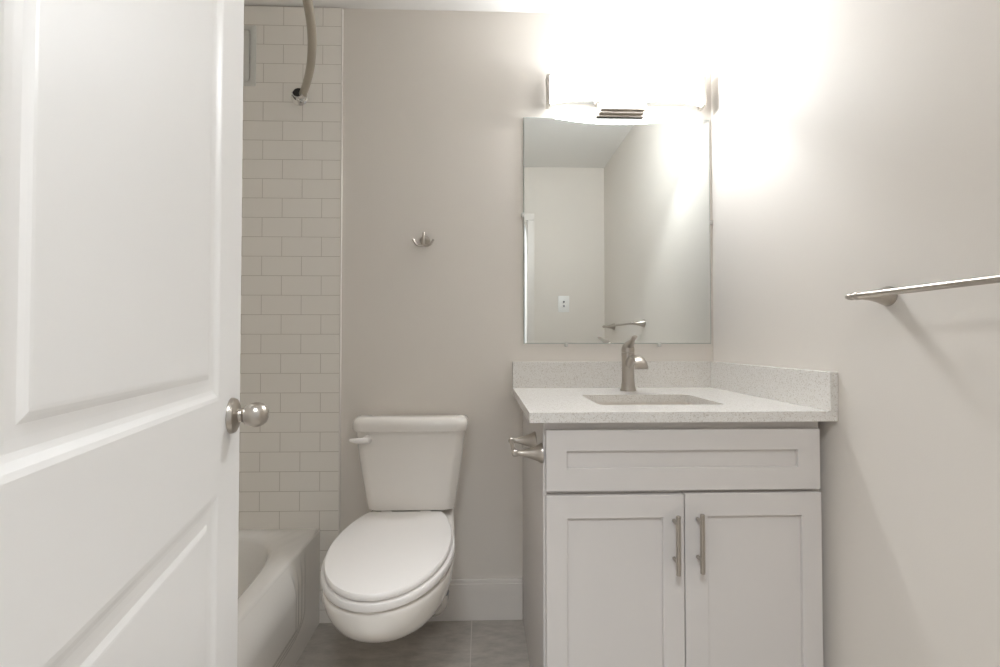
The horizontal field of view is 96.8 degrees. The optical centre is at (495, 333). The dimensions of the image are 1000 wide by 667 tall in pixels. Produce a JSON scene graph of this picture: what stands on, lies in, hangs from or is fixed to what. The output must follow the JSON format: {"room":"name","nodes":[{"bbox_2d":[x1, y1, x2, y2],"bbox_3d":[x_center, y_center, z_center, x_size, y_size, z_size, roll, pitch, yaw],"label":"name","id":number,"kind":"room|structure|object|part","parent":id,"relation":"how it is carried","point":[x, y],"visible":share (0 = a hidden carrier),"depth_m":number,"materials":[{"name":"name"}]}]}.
{"room":"bathroom","nodes":[
{"label":"bathroom","id":0,"kind":"room"},
{"bbox_2d":[294,620,529,666],"bbox_3d":[-0.272,1.178,0.976,2.586,0.100,1.790,0,-1,-2],"label":"floor","id":1,"kind":"structure","parent":0,"point":[485,643],"depth_m":1.60,"materials":[{"name":"tile"}]},
{"bbox_2d":[237,529,319,666],"bbox_3d":[-1.047,0.939,0.934,0.829,0.375,1.615,0,-1,-2],"label":"bathtub","id":2,"kind":"object","parent":1,"relation":"on","point":[279,569],"visible":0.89,"depth_m":1.48,"materials":[{"name":"white ceramic"}]},
{"bbox_2d":[321,414,467,642],"bbox_3d":[-0.302,0.689,1.419,0.413,0.784,0.711,0,-1,-2],"label":"toilet","id":3,"kind":"object","parent":1,"relation":"on","point":[388,573],"visible":1,"depth_m":1.40,"materials":[{"name":"white ceramic"}]},
{"bbox_3d":[-0.473,0.376,1.561,0.072,0.032,0.029,0,-1,-2],"label":"flush lever","id":4,"kind":"part","parent":3,"relation":"part of","materials":[{"name":"white plastic"}]},
{"bbox_3d":[-0.314,0.643,1.331,0.363,0.020,0.529,0,-1,-2],"label":"lid","id":5,"kind":"part","parent":3,"relation":"part of","materials":[{"name":"white plastic"}]},
{"bbox_3d":[-0.314,0.665,1.317,0.380,0.022,0.506,0,-1,-2],"label":"seat","id":6,"kind":"part","parent":3,"relation":"part of","materials":[{"name":"white plastic"}]},
{"bbox_3d":[-0.317,0.844,1.421,0.376,0.385,0.702,0,-1,-2],"label":"bowl","id":7,"kind":"part","parent":3,"relation":"part of","materials":[{"name":"white ceramic"}]},
{"bbox_3d":[-0.309,0.327,1.665,0.413,0.050,0.198,0,-1,-2],"label":"tank lid","id":8,"kind":"part","parent":3,"relation":"part of","materials":[{"name":"white ceramic"}]},
{"bbox_3d":[-0.309,0.500,1.669,0.393,0.295,0.184,0,-1,-2],"label":"tank","id":9,"kind":"part","parent":3,"relation":"part of","materials":[{"name":"white ceramic"}]},
{"bbox_2d":[523,413,822,666],"bbox_3d":[0.503,0.689,1.476,0.764,0.894,0.650,0,-1,-2],"label":"vanity cabinet","id":10,"kind":"object","parent":1,"relation":"on","point":[646,544],"visible":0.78,"depth_m":1.19,"materials":[{"name":"white paint"}]},
{"bbox_2d":[508,431,543,462],"bbox_3d":[0.084,0.328,1.290,0.085,0.054,0.209,0,-1,-2],"label":"toilet paper holder","id":11,"kind":"object","parent":10,"relation":"attached to","point":[536,452],"visible":1,"depth_m":1.21,"materials":[{"name":"silver metal"}]},
{"bbox_3d":[0.082,0.330,1.367,0.085,0.054,0.054,0,-1,-2],"label":"post","id":12,"kind":"part","parent":11,"relation":"part of","materials":[{"name":"silver metal"}]},
{"bbox_3d":[0.086,0.327,1.212,0.085,0.054,0.054,0,-1,-2],"label":"post","id":13,"kind":"part","parent":11,"relation":"part of","materials":[{"name":"silver metal"}]},
{"bbox_3d":[0.320,0.722,1.187,0.370,0.582,0.019,0,-1,-2],"label":"door","id":14,"kind":"part","parent":10,"relation":"part of","materials":[{"name":"white paint"}]},
{"bbox_2d":[513,361,837,422],"bbox_3d":[0.493,0.174,1.492,0.826,0.131,0.640,0,-1,-2],"label":"countertop","id":15,"kind":"structure","parent":10,"relation":"on","point":[545,392],"depth_m":1.46,"materials":[{"name":"stone"}]},
{"bbox_2d":[620,335,647,390],"bbox_3d":[0.505,0.111,1.625,0.061,0.208,0.178,0,-1,-2],"label":"faucet","id":16,"kind":"object","parent":15,"relation":"on","point":[629,358],"visible":1,"depth_m":1.66,"materials":[{"name":"silver metal"}]},
{"bbox_3d":[0.505,0.039,1.637,0.048,0.062,0.143,0,-1,-2],"label":"lever","id":17,"kind":"part","parent":16,"relation":"part of","materials":[{"name":"silver metal"}]},
{"bbox_3d":[0.506,0.105,1.612,0.047,0.057,0.151,0,-1,-2],"label":"spout","id":18,"kind":"part","parent":16,"relation":"part of","materials":[{"name":"silver metal"}]},
{"bbox_2d":[597,402,694,404],"bbox_3d":[0.490,0.309,1.428,0.420,0.140,0.292,0,-1,-2],"label":"sink","id":19,"kind":"object","parent":15,"relation":"in","point":[607,403],"visible":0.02,"depth_m":1.57,"materials":[{"name":"white ceramic"}]},
{"bbox_3d":[0.478,0.554,1.169,0.012,0.154,0.033,0,-1,-2],"label":"handle","id":20,"kind":"part","parent":10,"relation":"part of","materials":[{"name":"silver metal"}]},
{"bbox_3d":[0.507,0.339,1.199,0.744,0.162,0.019,0,-1,-2],"label":"drawer","id":21,"kind":"part","parent":10,"relation":"part of","materials":[{"name":"white paint"}]},
{"bbox_3d":[0.542,0.551,1.170,0.012,0.154,0.033,0,-1,-2],"label":"handle","id":22,"kind":"part","parent":10,"relation":"part of","materials":[{"name":"silver metal"}]},
{"bbox_3d":[0.694,0.721,1.198,0.374,0.584,0.019,0,-1,-2],"label":"door","id":23,"kind":"part","parent":10,"relation":"part of","materials":[{"name":"white paint"}]},
{"bbox_2d":[244,0,721,15],"bbox_3d":[-0.271,-1.387,0.993,2.586,0.100,1.850,0,-1,-2],"label":"ceiling","id":24,"kind":"structure","parent":0,"point":[622,7],"depth_m":1.79,"materials":[{"name":"white paint"}]},
{"bbox_2d":[340,8,712,578],"bbox_3d":[-0.297,-0.089,1.844,2.586,2.465,0.100,0,-1,-2],"label":"wall","id":25,"kind":"structure","parent":0,"point":[436,103],"depth_m":1.80,"materials":[{"name":"beige paint"}]},
{"bbox_2d":[239,6,340,622],"bbox_3d":[-1.055,-0.088,1.766,0.866,2.459,0.010,0,-1,-2],"label":"wall tile","id":26,"kind":"structure","parent":25,"relation":"attached to","point":[289,463],"depth_m":1.77,"materials":[{"name":"white tile"}]},
{"bbox_2d":[243,25,255,85],"bbox_3d":[-1.064,-1.114,1.776,0.208,0.246,0.007,0,-1,-2],"label":"access panel","id":27,"kind":"object","parent":26,"relation":"attached to","point":[249,57],"visible":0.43,"depth_m":1.78,"materials":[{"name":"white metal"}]},
{"bbox_2d":[338,8,343,535],"bbox_3d":[-0.619,-0.087,1.778,0.006,2.457,0.012,0,-1,-2],"label":"trim","id":28,"kind":"structure","parent":25,"relation":"attached to","point":[342,10],"depth_m":1.78,"materials":[{"name":"white paint"}]},
{"bbox_2d":[412,232,433,246],"bbox_3d":[-0.283,-0.370,1.768,0.090,0.060,0.063,0,-1,-2],"label":"robe hook","id":29,"kind":"object","parent":25,"relation":"attached to","point":[424,240],"visible":1,"depth_m":1.75,"materials":[{"name":"silver metal"}]},
{"bbox_3d":[-0.283,-0.376,1.751,0.011,0.050,0.012,0,-1,-2],"label":"post","id":30,"kind":"part","parent":29,"relation":"part of","materials":[{"name":"silver metal"}]},
{"bbox_2d":[428,578,522,621],"bbox_3d":[-0.253,1.062,1.768,0.726,0.160,0.014,0,-1,-2],"label":"baseboard","id":31,"kind":"structure","parent":25,"relation":"attached to","point":[489,598],"depth_m":1.77,"materials":[{"name":"white paint"}]},
{"bbox_2d":[513,361,710,387],"bbox_3d":[0.473,0.166,1.802,0.804,0.104,0.020,0,-1,-2],"label":"backsplash","id":32,"kind":"structure","parent":25,"relation":"attached to","point":[675,373],"depth_m":1.79,"materials":[{"name":"stone"}]},
{"bbox_2d":[521,117,712,346],"bbox_3d":[0.501,-0.415,1.818,0.792,0.939,0.012,0,-1,-2],"label":"wall mirror","id":33,"kind":"object","parent":25,"relation":"attached to","point":[617,222],"visible":1,"depth_m":1.82,"materials":[{"name":"grey mirror"}]},
{"bbox_2d":[545,68,705,118],"bbox_3d":[0.524,-0.958,1.777,0.640,0.140,0.114,0,-1,-2],"label":"vanity light","id":34,"kind":"object","parent":25,"relation":"attached to","point":[621,92],"visible":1,"depth_m":1.75,"materials":[{"name":"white glass"}]},
{"bbox_2d":[710,0,999,666],"bbox_3d":[0.973,-0.105,0.956,0.100,2.465,1.750,0,-1,-2],"label":"wall","id":35,"kind":"structure","parent":0,"point":[855,144],"depth_m":1.06,"materials":[{"name":"beige paint"}]},
{"bbox_2d":[845,274,999,305],"bbox_3d":[0.887,-0.093,0.746,0.085,0.046,0.650,0,-1,-2],"label":"towel bar","id":36,"kind":"object","parent":35,"relation":"attached to","point":[887,295],"visible":1,"depth_m":0.90,"materials":[{"name":"silver metal"}]},
{"bbox_3d":[0.878,-0.088,1.038,0.085,0.046,0.046,0,-1,-2],"label":"post","id":37,"kind":"part","parent":36,"relation":"part of","materials":[{"name":"silver metal"}]},
{"bbox_3d":[-0.245,-0.121,0.105,2.386,2.465,0.120,0,-1,-2],"label":"wall","id":38,"kind":"structure","parent":0,"visible":0},
{"bbox_2d":[291,0,316,105],"bbox_3d":[-0.640,-0.963,0.979,0.308,0.066,1.620,0,-1,-2],"label":"shower rod","id":39,"kind":"object","parent":38,"relation":"attached to","point":[299,96],"visible":1,"depth_m":1.52,"materials":[{"name":"silver metal"}]},
{"bbox_2d":[292,88,300,99],"bbox_3d":[-0.784,-0.954,1.773,0.049,0.049,0.006,0,-1,-2],"label":"socket","id":40,"kind":"object","parent":39,"relation":"attached to","point":[296,92],"depth_m":1.77,"materials":[{"name":"grey"}]},
{"bbox_3d":[-0.622,-0.970,0.985,0.271,0.028,1.601,0,-1,-2],"label":"rod","id":41,"kind":"part","parent":39,"relation":"part of","materials":[{"name":"silver metal"}]},
{"bbox_3d":[0.012,0.082,0.108,0.700,2.060,0.129,0,-1,-2],"label":"trim","id":42,"kind":"structure","parent":0,"visible":0},
{"bbox_2d":[0,0,268,666],"bbox_3d":[-0.377,0.102,0.428,0.141,2.008,0.624,0,-1,-11],"label":"door","id":43,"kind":"structure","parent":42,"relation":"attached to","point":[121,121],"depth_m":0.38,"materials":[{"name":"white paint"}]},
{"bbox_3d":[-0.383,0.128,0.699,0.052,0.038,0.038,0,-1,-2],"label":"knob","id":44,"kind":"part","parent":43,"relation":"part of","materials":[{"name":"silver metal"}]}
]}

